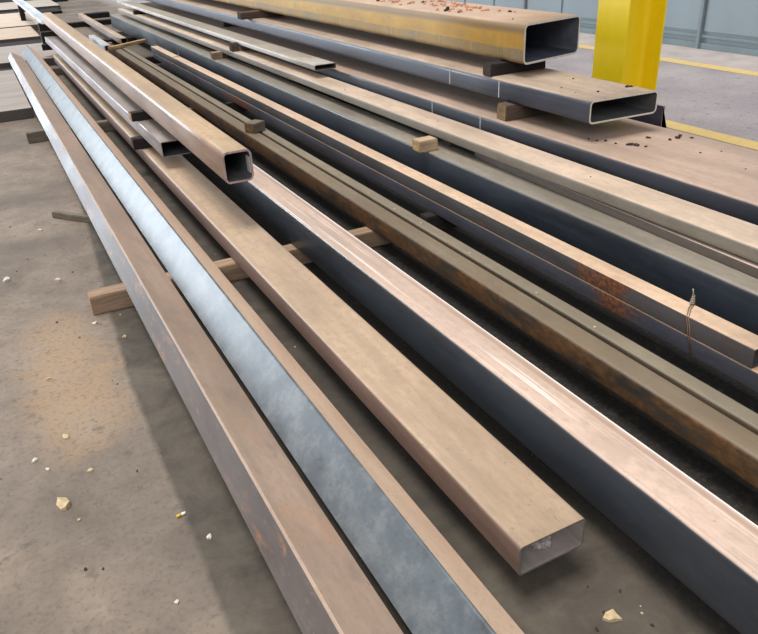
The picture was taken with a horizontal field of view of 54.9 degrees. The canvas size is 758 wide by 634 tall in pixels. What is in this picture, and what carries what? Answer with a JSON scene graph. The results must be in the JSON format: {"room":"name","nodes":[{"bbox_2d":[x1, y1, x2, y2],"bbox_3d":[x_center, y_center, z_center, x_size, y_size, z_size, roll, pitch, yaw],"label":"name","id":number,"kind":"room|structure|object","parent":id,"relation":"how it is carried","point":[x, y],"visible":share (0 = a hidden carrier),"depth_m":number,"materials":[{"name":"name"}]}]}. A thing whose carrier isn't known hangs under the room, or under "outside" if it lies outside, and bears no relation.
{"room":"metal workshop","nodes":[
{"label":"metal workshop","id":0,"kind":"room"},
{"bbox_2d":[0,0,757,633],"bbox_3d":[-17.758,-4.229,12.772,35.000,0.001,52.000,-16,31,-23],"label":"floor","id":1,"kind":"structure","parent":0,"point":[151,558],"depth_m":2.44,"materials":[{"name":"concrete"}]},
{"bbox_2d":[2,277,9,282],"bbox_3d":[-1.883,-0.188,3.688,0.028,0.016,0.047,1,29,8],"label":"chip","id":2,"kind":"object","parent":1,"relation":"on","point":[6,279],"visible":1,"depth_m":3.68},
{"bbox_2d":[0,66,31,76],"bbox_3d":[-7.432,-2.449,8.400,6.611,0.050,0.626,-16,31,-23],"label":"dunnage timber","id":3,"kind":"object","parent":1,"relation":"on","point":[9,68],"visible":0.08,"depth_m":9.63,"materials":[{"name":"wood"}]},
{"bbox_2d":[0,70,33,122],"bbox_3d":[-6.775,-1.734,6.954,6.275,0.100,2.770,-16,31,-23],"label":"slab","id":4,"kind":"object","parent":1,"relation":"on","point":[14,105],"visible":1,"depth_m":7.40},
{"bbox_2d":[0,12,39,29],"bbox_3d":[-10.490,-5.412,14.154,7.150,0.105,3.358,-16,31,-23],"label":"slab","id":5,"kind":"object","parent":1,"relation":"on","point":[11,20],"visible":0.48,"depth_m":14.83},
{"bbox_2d":[17,5,25,20],"bbox_3d":[-7.299,-6.222,14.927,0.099,0.294,0.153,-16,31,-23],"label":"block","id":6,"kind":"object","parent":5,"relation":"on","point":[21,10],"visible":0.78,"depth_m":14.88,"materials":[{"name":"black wood"}]},
{"bbox_2d":[13,0,43,23],"bbox_3d":[-6.591,-5.805,13.718,0.150,0.050,6.550,-16,31,-23],"label":"channel","id":7,"kind":"object","parent":6,"relation":"on","point":[32,11],"visible":0.68,"depth_m":13.30,"materials":[{"name":"silver metal"}]},
{"bbox_2d":[0,26,40,42],"bbox_3d":[-9.293,-4.257,11.894,6.930,0.100,2.004,-16,31,-23],"label":"slab","id":8,"kind":"object","parent":1,"relation":"on","point":[14,34],"visible":0.84,"depth_m":12.75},
{"bbox_2d":[0,39,41,46],"bbox_3d":[-8.581,-3.633,10.705,6.953,0.061,0.966,-16,31,-23],"label":"dunnage timber","id":9,"kind":"object","parent":1,"relation":"on","point":[15,43],"visible":0.4,"depth_m":12.03,"materials":[{"name":"brown wood"}]},
{"bbox_2d":[0,43,56,67],"bbox_3d":[-7.903,-3.050,9.512,6.930,0.100,1.944,-16,31,-23],"label":"slab","id":10,"kind":"object","parent":1,"relation":"on","point":[47,56],"visible":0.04,"depth_m":10.53,"materials":[{"name":"grey concrete"}]},
{"bbox_2d":[41,44,52,50],"bbox_3d":[-4.533,-3.746,10.111,0.254,0.075,0.095,-16,31,-23],"label":"block","id":11,"kind":"object","parent":10,"relation":"on","point":[45,47],"visible":0.46,"depth_m":10.05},
{"bbox_2d":[0,0,60,12],"bbox_3d":[-12.566,-7.136,17.570,9.000,0.100,2.709,-16,31,-23],"label":"slab","id":12,"kind":"object","parent":1,"relation":"on","point":[37,4],"visible":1,"depth_m":18.55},
{"bbox_2d":[0,8,61,13],"bbox_3d":[-11.681,-6.298,15.966,8.908,0.060,1.123,-16,31,-23],"label":"dunnage timber","id":13,"kind":"object","parent":1,"relation":"on","point":[52,10],"visible":0.35,"depth_m":17.42,"materials":[{"name":"black wood"}]},
{"bbox_2d":[0,0,67,2],"bbox_3d":[-13.842,-7.972,19.291,10.508,0.061,1.730,-16,31,-23],"label":"dunnage timber","id":14,"kind":"object","parent":1,"relation":"on","point":[1,1],"visible":0.31,"depth_m":20.65,"materials":[{"name":"brown wood"}]},
{"bbox_2d":[38,23,51,43],"bbox_3d":[-5.164,-4.386,11.415,0.222,0.399,0.155,-16,31,-23],"label":"block","id":15,"kind":"object","parent":1,"relation":"on","point":[42,27],"visible":0.22,"depth_m":11.29,"materials":[{"name":"black metal"}]},
{"bbox_2d":[56,497,70,510],"bbox_3d":[-0.951,0.560,2.202,0.039,0.020,0.053,-8,29,-9],"label":"chip","id":16,"kind":"object","parent":1,"relation":"on","point":[63,503],"visible":1,"depth_m":2.19,"materials":[{"name":"beige stone"}]},
{"bbox_2d":[62,434,68,439],"bbox_3d":[-1.075,0.410,2.503,0.018,0.010,0.027,-17,31,-24],"label":"chip","id":17,"kind":"object","parent":1,"relation":"on","point":[65,436],"visible":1,"depth_m":2.50,"materials":[{"name":"beige stone"}]},
{"bbox_2d":[51,210,91,222],"bbox_3d":[-1.761,-0.594,4.409,0.552,0.038,0.045,10,31,23],"label":"wood strip","id":18,"kind":"object","parent":1,"relation":"on","point":[64,215],"visible":0.51,"depth_m":4.44,"materials":[{"name":"brown wood"}]},
{"bbox_2d":[32,60,129,76],"bbox_3d":[-3.893,-3.183,9.380,1.402,0.090,0.094,-16,31,-23],"label":"dunnage timber","id":19,"kind":"object","parent":1,"relation":"on","point":[58,71],"visible":0.05,"depth_m":9.26,"materials":[{"name":"brown wood"}]},
{"bbox_2d":[108,45,757,488],"bbox_3d":[-1.025,-1.400,5.581,0.094,0.100,11.800,-16,31,-23],"label":"tube","id":20,"kind":"object","parent":19,"relation":"on","point":[730,444],"visible":0.95,"depth_m":2.75,"materials":[{"name":"metal"}]},
{"bbox_2d":[107,39,146,49],"bbox_3d":[-3.441,-3.743,10.016,0.081,0.040,0.744,9,30,21],"label":"wood strip","id":21,"kind":"object","parent":20,"relation":"on","point":[118,46],"visible":1,"depth_m":9.96,"materials":[{"name":"brown wood"}]},
{"bbox_2d":[244,119,265,132],"bbox_3d":[-0.920,-1.414,5.413,0.105,0.070,0.125,16,34,31],"label":"block","id":22,"kind":"object","parent":20,"relation":"on","point":[253,126],"visible":1,"depth_m":5.38,"materials":[{"name":"brown wood"}]},
{"bbox_2d":[67,19,111,27],"bbox_3d":[-5.755,-5.800,14.430,1.253,0.090,0.205,-16,31,-23],"label":"dunnage timber","id":23,"kind":"object","parent":1,"relation":"on","point":[102,21],"visible":0.44,"depth_m":14.34,"materials":[{"name":"black wood"}]},
{"bbox_2d":[78,13,127,43],"bbox_3d":[-4.945,-5.130,12.903,0.090,0.100,5.100,-16,31,-22],"label":"tube","id":24,"kind":"object","parent":23,"relation":"on","point":[117,37],"visible":0.97,"depth_m":12.27,"materials":[{"name":"metal"}]},
{"bbox_2d":[84,11,109,18],"bbox_3d":[-6.141,-6.574,15.898,0.505,0.100,0.305,-16,31,-23],"label":"dunnage timber","id":25,"kind":"object","parent":1,"relation":"on","point":[104,14],"visible":0.77,"depth_m":15.80,"materials":[{"name":"black wood"}]},
{"bbox_2d":[26,107,203,143],"bbox_3d":[-2.304,-1.724,6.509,1.557,0.090,0.093,-16,31,-23],"label":"dunnage timber","id":26,"kind":"object","parent":1,"relation":"on","point":[33,136],"visible":0.31,"depth_m":6.24,"materials":[{"name":"brown wood"}]},
{"bbox_2d":[102,36,137,44],"bbox_3d":[-4.451,-4.360,11.623,1.255,0.090,0.205,-16,31,-23],"label":"dunnage timber","id":27,"kind":"object","parent":1,"relation":"on","point":[129,38],"visible":0.09,"depth_m":11.66,"materials":[{"name":"brown wood"}]},
{"bbox_2d":[89,35,109,50],"bbox_3d":[-4.240,-4.172,11.083,0.090,0.070,1.600,-16,31,-23],"label":"tube","id":28,"kind":"object","parent":27,"relation":"on","point":[95,39],"visible":0.84,"depth_m":10.95,"materials":[{"name":"metal"}]},
{"bbox_2d":[146,50,215,63],"bbox_3d":[-2.411,-3.612,10.033,1.552,0.090,0.083,-16,31,-23],"label":"dunnage timber","id":29,"kind":"object","parent":1,"relation":"on","point":[151,58],"visible":0.1,"depth_m":9.74,"materials":[{"name":"brown wood"}]},
{"bbox_2d":[176,511,185,517],"bbox_3d":[-0.581,0.579,2.140,0.028,0.009,0.009,-20,33,-28],"label":"cigarette butt","id":30,"kind":"object","parent":1,"relation":"on","point":[184,512],"visible":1,"depth_m":2.14,"materials":[{"name":"paper"}]},
{"bbox_2d":[87,226,390,314],"bbox_3d":[-0.623,-0.262,3.624,1.562,0.090,0.093,-16,31,-23],"label":"dunnage timber","id":31,"kind":"object","parent":1,"relation":"on","point":[113,297],"visible":0.32,"depth_m":3.52,"materials":[{"name":"brown wood"}]},
{"bbox_2d":[8,52,402,633],"bbox_3d":[-2.231,-1.194,5.329,0.200,0.085,12.350,-16,31,-23],"label":"steel beam","id":32,"kind":"structure","parent":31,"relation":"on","point":[324,588],"depth_m":2.24,"materials":[{"name":"metal"}]},
{"bbox_2d":[22,45,523,633],"bbox_3d":[-2.152,-1.357,5.608,0.218,0.102,12.850,-16,31,-23],"label":"steel beam","id":33,"kind":"structure","parent":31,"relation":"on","point":[433,590],"depth_m":2.20,"materials":[{"name":"metal"}]},
{"bbox_2d":[53,54,585,574],"bbox_3d":[-1.893,-1.440,5.745,0.203,0.095,10.006,-16,31,-23],"label":"tube","id":34,"kind":"object","parent":31,"relation":"on","point":[506,501],"visible":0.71,"depth_m":2.34,"materials":[{"name":"metal"}]},
{"bbox_2d":[130,136,151,149],"bbox_3d":[-1.638,-1.248,5.180,0.225,0.075,0.095,-16,31,-23],"label":"block","id":35,"kind":"object","parent":34,"relation":"on","point":[138,142],"visible":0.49,"depth_m":5.12,"materials":[{"name":"brown wood"}]},
{"bbox_2d":[45,36,190,157],"bbox_3d":[-2.935,-2.487,7.429,0.181,0.098,7.060,-16,31,-23],"label":"tube","id":36,"kind":"object","parent":35,"relation":"on","point":[157,136],"visible":0.66,"depth_m":5.92,"materials":[{"name":"metal"}]},
{"bbox_2d":[40,31,57,36],"bbox_3d":[-4.536,-3.904,10.054,0.235,0.059,0.135,-16,31,-23],"label":"block","id":37,"kind":"object","parent":36,"relation":"on","point":[44,33],"visible":0.73,"depth_m":10.00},
{"bbox_2d":[128,110,152,121],"bbox_3d":[-1.655,-1.437,5.183,0.225,0.059,0.083,-16,31,-23],"label":"block","id":38,"kind":"object","parent":36,"relation":"on","point":[139,115],"visible":0.56,"depth_m":5.14,"materials":[{"name":"brown wood"}]},
{"bbox_2d":[42,12,253,183],"bbox_3d":[-2.814,-2.596,7.223,0.148,0.157,9.290,-16,31,-23],"label":"tube","id":39,"kind":"object","parent":38,"relation":"on","point":[229,159],"visible":1,"depth_m":4.45,"materials":[{"name":"metal"}]},
{"bbox_2d":[532,536,551,549],"bbox_3d":[0.407,0.557,1.833,0.060,0.054,0.056,-16,31,-23],"label":"plastic wad","id":40,"kind":"object","parent":34,"relation":"in","point":[546,542],"visible":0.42,"depth_m":1.81,"materials":[{"name":"grey plastic"}]},
{"bbox_2d":[225,90,332,111],"bbox_3d":[-0.754,-2.172,7.193,1.553,0.090,0.084,-16,31,-23],"label":"dunnage timber","id":41,"kind":"object","parent":1,"relation":"on","point":[232,105],"visible":0.09,"depth_m":6.90,"materials":[{"name":"brown wood"}]},
{"bbox_2d":[290,80,316,90],"bbox_3d":[-0.480,-2.364,7.249,0.829,0.167,0.096,-16,31,-23],"label":"spacer timber","id":42,"kind":"object","parent":41,"relation":"on","point":[290,80],"visible":0.03,"depth_m":7.11,"materials":[{"name":"brown wood"}]},
{"bbox_2d":[420,211,455,229],"bbox_3d":[0.929,-0.711,4.309,1.553,0.090,0.084,-16,31,-23],"label":"dunnage timber","id":43,"kind":"object","parent":1,"relation":"on","point":[430,217],"visible":0.08,"depth_m":4.00,"materials":[{"name":"brown wood"}]},
{"bbox_2d":[110,14,757,334],"bbox_3d":[-1.227,-2.312,7.181,0.200,0.210,15.250,-16,31,-23],"label":"tube","id":44,"kind":"object","parent":43,"relation":"on","point":[728,293],"visible":0.8,"depth_m":3.70,"materials":[{"name":"metal"}]},
{"bbox_2d":[210,51,222,59],"bbox_3d":[-1.760,-2.836,7.909,0.110,0.071,0.108,-16,31,-23],"label":"block","id":45,"kind":"object","parent":44,"relation":"on","point":[214,55],"visible":1,"depth_m":7.88,"materials":[{"name":"brown wood"}]},
{"bbox_2d":[412,135,437,152],"bbox_3d":[0.276,-1.033,4.361,0.130,0.067,0.100,-16,31,-23],"label":"block","id":46,"kind":"object","parent":44,"relation":"on","point":[427,143],"visible":1,"depth_m":4.33,"materials":[{"name":"beige wood"}]},
{"bbox_2d":[442,139,454,146],"bbox_3d":[0.421,-1.068,4.430,0.037,0.050,0.099,-16,31,-23],"label":"block","id":47,"kind":"object","parent":44,"relation":"on","point":[444,142],"visible":0.49,"depth_m":4.41,"materials":[{"name":"brown wood"}]},
{"bbox_2d":[475,152,757,277],"bbox_3d":[1.440,-0.153,2.637,0.100,0.040,3.870,-15,31,-22],"label":"tube","id":48,"kind":"object","parent":44,"relation":"on","point":[744,265],"visible":0.5,"depth_m":3.09,"materials":[{"name":"metal"}]},
{"bbox_3d":[-1.662,-2.854,7.957,0.084,0.049,0.108,-16,31,-23],"label":"block","id":49,"kind":"object","parent":44,"relation":"on","visible":0},
{"bbox_2d":[118,8,757,262],"bbox_3d":[-1.073,-2.441,7.016,0.193,0.060,14.950,-16,31,-23],"label":"tube","id":50,"kind":"object","parent":49,"relation":"on","point":[728,233],"visible":0.88,"depth_m":3.71,"materials":[{"name":"metal"}]},
{"bbox_2d":[133,10,145,14],"bbox_3d":[-3.865,-4.913,11.761,0.184,0.058,0.124,-16,31,-23],"label":"block","id":51,"kind":"object","parent":50,"relation":"on","point":[135,12],"visible":0.74,"depth_m":11.71,"materials":[{"name":"brown wood"}]},
{"bbox_2d":[229,42,238,51],"bbox_3d":[-1.507,-2.809,7.587,0.079,0.085,0.095,-16,31,-23],"label":"block","id":52,"kind":"object","parent":50,"relation":"on","point":[233,46],"visible":1,"depth_m":7.56,"materials":[{"name":"brown wood"}]},
{"bbox_2d":[240,45,249,50],"bbox_3d":[-1.400,-2.820,7.625,0.075,0.059,0.104,-16,31,-23],"label":"block","id":53,"kind":"object","parent":50,"relation":"on","point":[243,48],"visible":0.51,"depth_m":7.59,"materials":[{"name":"brown wood"}]},
{"bbox_2d":[117,0,335,70],"bbox_3d":[-2.546,-3.887,9.613,0.192,0.044,9.120,-16,31,-23],"label":"tube","id":54,"kind":"object","parent":53,"relation":"on","point":[302,59],"visible":1,"depth_m":7.56,"materials":[{"name":"metal"}]},
{"bbox_2d":[120,47,757,434],"bbox_3d":[-0.905,-1.395,5.558,0.066,0.101,11.650,-16,31,-23],"label":"tube","id":55,"kind":"object","parent":43,"relation":"on","point":[747,418],"visible":0.36,"depth_m":2.88,"materials":[{"name":"metal"}]},
{"bbox_2d":[153,53,757,391],"bbox_3d":[-0.741,-1.548,5.861,0.092,0.070,9.400,-16,31,-23],"label":"tube","id":56,"kind":"object","parent":43,"relation":"on","point":[747,376],"visible":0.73,"depth_m":3.27,"materials":[{"name":"metal"}]},
{"bbox_2d":[151,46,757,368],"bbox_3d":[-0.850,-1.703,6.005,0.090,0.073,9.127,-16,31,-23],"label":"tube","id":57,"kind":"object","parent":56,"relation":"on","point":[737,343],"visible":1,"depth_m":3.27,"materials":[{"name":"metal"}]},
{"bbox_2d":[686,289,695,357],"bbox_3d":[1.115,0.018,2.620,0.042,0.212,0.150,6,29,16],"label":"tie","id":58,"kind":"object","parent":56,"relation":"attached to","point":[692,301],"visible":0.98,"depth_m":2.60,"materials":[{"name":"grey metal"}]},
{"bbox_3d":[1.202,-0.902,4.365,0.828,0.167,0.095,-16,31,-23],"label":"spacer timber","id":59,"kind":"object","parent":43,"relation":"on","visible":0},
{"bbox_2d":[132,2,757,224],"bbox_3d":[-0.668,-2.565,7.252,0.632,0.200,15.050,-16,31,-23],"label":"tube","id":60,"kind":"object","parent":59,"relation":"on","point":[713,179],"visible":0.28,"depth_m":3.85,"materials":[{"name":"metal"}]},
{"bbox_2d":[221,22,235,26],"bbox_3d":[-1.845,-3.731,9.229,0.274,0.091,0.105,-16,31,-23],"label":"block","id":61,"kind":"object","parent":60,"relation":"on","point":[224,24],"visible":0.29,"depth_m":9.17,"materials":[{"name":"black wood"}]},
{"bbox_2d":[497,101,549,120],"bbox_3d":[0.910,-1.251,4.346,0.448,0.091,0.115,-16,31,-23],"label":"block","id":62,"kind":"object","parent":60,"relation":"on","point":[506,111],"visible":0.48,"depth_m":4.26,"materials":[{"name":"brown wood"}]},
{"bbox_2d":[146,0,657,123],"bbox_3d":[-1.536,-3.522,8.586,0.447,0.119,12.170,-16,31,-23],"label":"tube","id":63,"kind":"object","parent":62,"relation":"on","point":[540,89],"visible":0.88,"depth_m":4.81,"materials":[{"name":"metal"}]},
{"bbox_2d":[237,10,283,19],"bbox_3d":[-1.290,-3.304,7.956,0.494,0.070,0.135,-16,31,-23],"label":"block","id":64,"kind":"object","parent":63,"relation":"on","point":[254,14],"visible":0.74,"depth_m":7.88,"materials":[{"name":"brown wood"}]},
{"bbox_2d":[213,0,580,64],"bbox_3d":[-1.700,-4.021,9.015,0.505,0.226,11.940,-16,31,-23],"label":"tube","id":65,"kind":"object","parent":64,"relation":"on","point":[533,36],"visible":0.97,"depth_m":4.85,"materials":[{"name":"yellow metal"}]},
{"bbox_2d":[483,60,545,76],"bbox_3d":[0.828,-1.538,4.464,0.419,0.069,0.101,-16,31,-23],"label":"block","id":66,"kind":"object","parent":63,"relation":"on","point":[499,67],"visible":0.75,"depth_m":4.40,"materials":[{"name":"brown wood"}]},
{"bbox_2d":[628,104,666,127],"bbox_3d":[0.340,-2.167,6.323,0.110,0.287,5.570,-16,31,-23],"label":"iron","id":67,"kind":"object","parent":59,"relation":"on","point":[657,118],"visible":0.02,"depth_m":4.10,"materials":[{"name":"metal"}]},
{"bbox_2d":[603,609,621,622],"bbox_3d":[0.559,0.722,1.757,0.039,0.014,0.033,-16,31,-23],"label":"chip","id":68,"kind":"object","parent":1,"relation":"on","point":[611,615],"visible":1,"depth_m":1.75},
{"bbox_2d":[592,0,666,90],"bbox_3d":[1.630,-3.939,3.998,0.495,6.000,0.460,-16,31,-23],"label":"steel column","id":69,"kind":"structure","parent":1,"relation":"on","point":[629,33],"depth_m":5.05,"materials":[{"name":"yellow metal"}]},
{"bbox_2d":[578,44,757,75],"bbox_3d":[-2.183,-7.644,17.602,0.180,0.004,44.000,-16,31,-23],"label":"floor marking line","id":70,"kind":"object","parent":1,"relation":"on","point":[734,70],"depth_m":7.86,"materials":[{"name":"yellow paint"}]},
{"bbox_2d":[666,120,757,149],"bbox_3d":[-4.105,-7.090,16.761,0.170,0.004,44.000,-16,31,-23],"label":"floor marking line","id":71,"kind":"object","parent":1,"relation":"on","point":[714,135],"depth_m":5.44,"materials":[{"name":"yellow paint"}]},
{"bbox_2d":[445,0,757,48],"bbox_3d":[-2.856,-11.729,18.931,0.200,6.000,50.000,-16,31,-23],"label":"wall","id":72,"kind":"structure","parent":0,"point":[724,18],"depth_m":8.82,"materials":[{"name":"white paint"}]},
{"bbox_2d":[523,0,707,48],"bbox_3d":[-2.551,-11.352,18.200,0.060,6.000,47.640,-16,31,-23],"label":"trim","id":73,"kind":"structure","parent":72,"relation":"attached to","point":[704,3],"depth_m":8.72,"materials":[{"name":"grey metal"}]},
{"bbox_2d":[579,33,757,71],"bbox_3d":[-1.773,-7.760,17.782,0.745,0.002,44.000,-16,31,-23],"label":"trim","id":74,"kind":"structure","parent":72,"relation":"attached to","point":[731,60],"depth_m":8.36,"materials":[{"name":"white paint"}]},
{"bbox_2d":[580,20,757,56],"bbox_3d":[-2.805,-9.135,20.275,0.030,0.160,50.000,-16,31,-23],"label":"baseboard","id":75,"kind":"structure","parent":72,"relation":"attached to","point":[685,43],"depth_m":8.72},
{"bbox_3d":[0.886,0.967,1.191,1.401,0.090,0.094,-16,31,-23],"label":"dunnage timber","id":76,"kind":"object","parent":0,"visible":0},
{"bbox_2d":[189,152,757,633],"bbox_3d":[-1.538,-1.461,5.661,0.141,0.178,12.450,-16,31,-23],"label":"tube","id":77,"kind":"object","parent":76,"relation":"on","point":[709,546],"visible":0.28,"depth_m":2.07,"materials":[{"name":"metal"}]}
]}

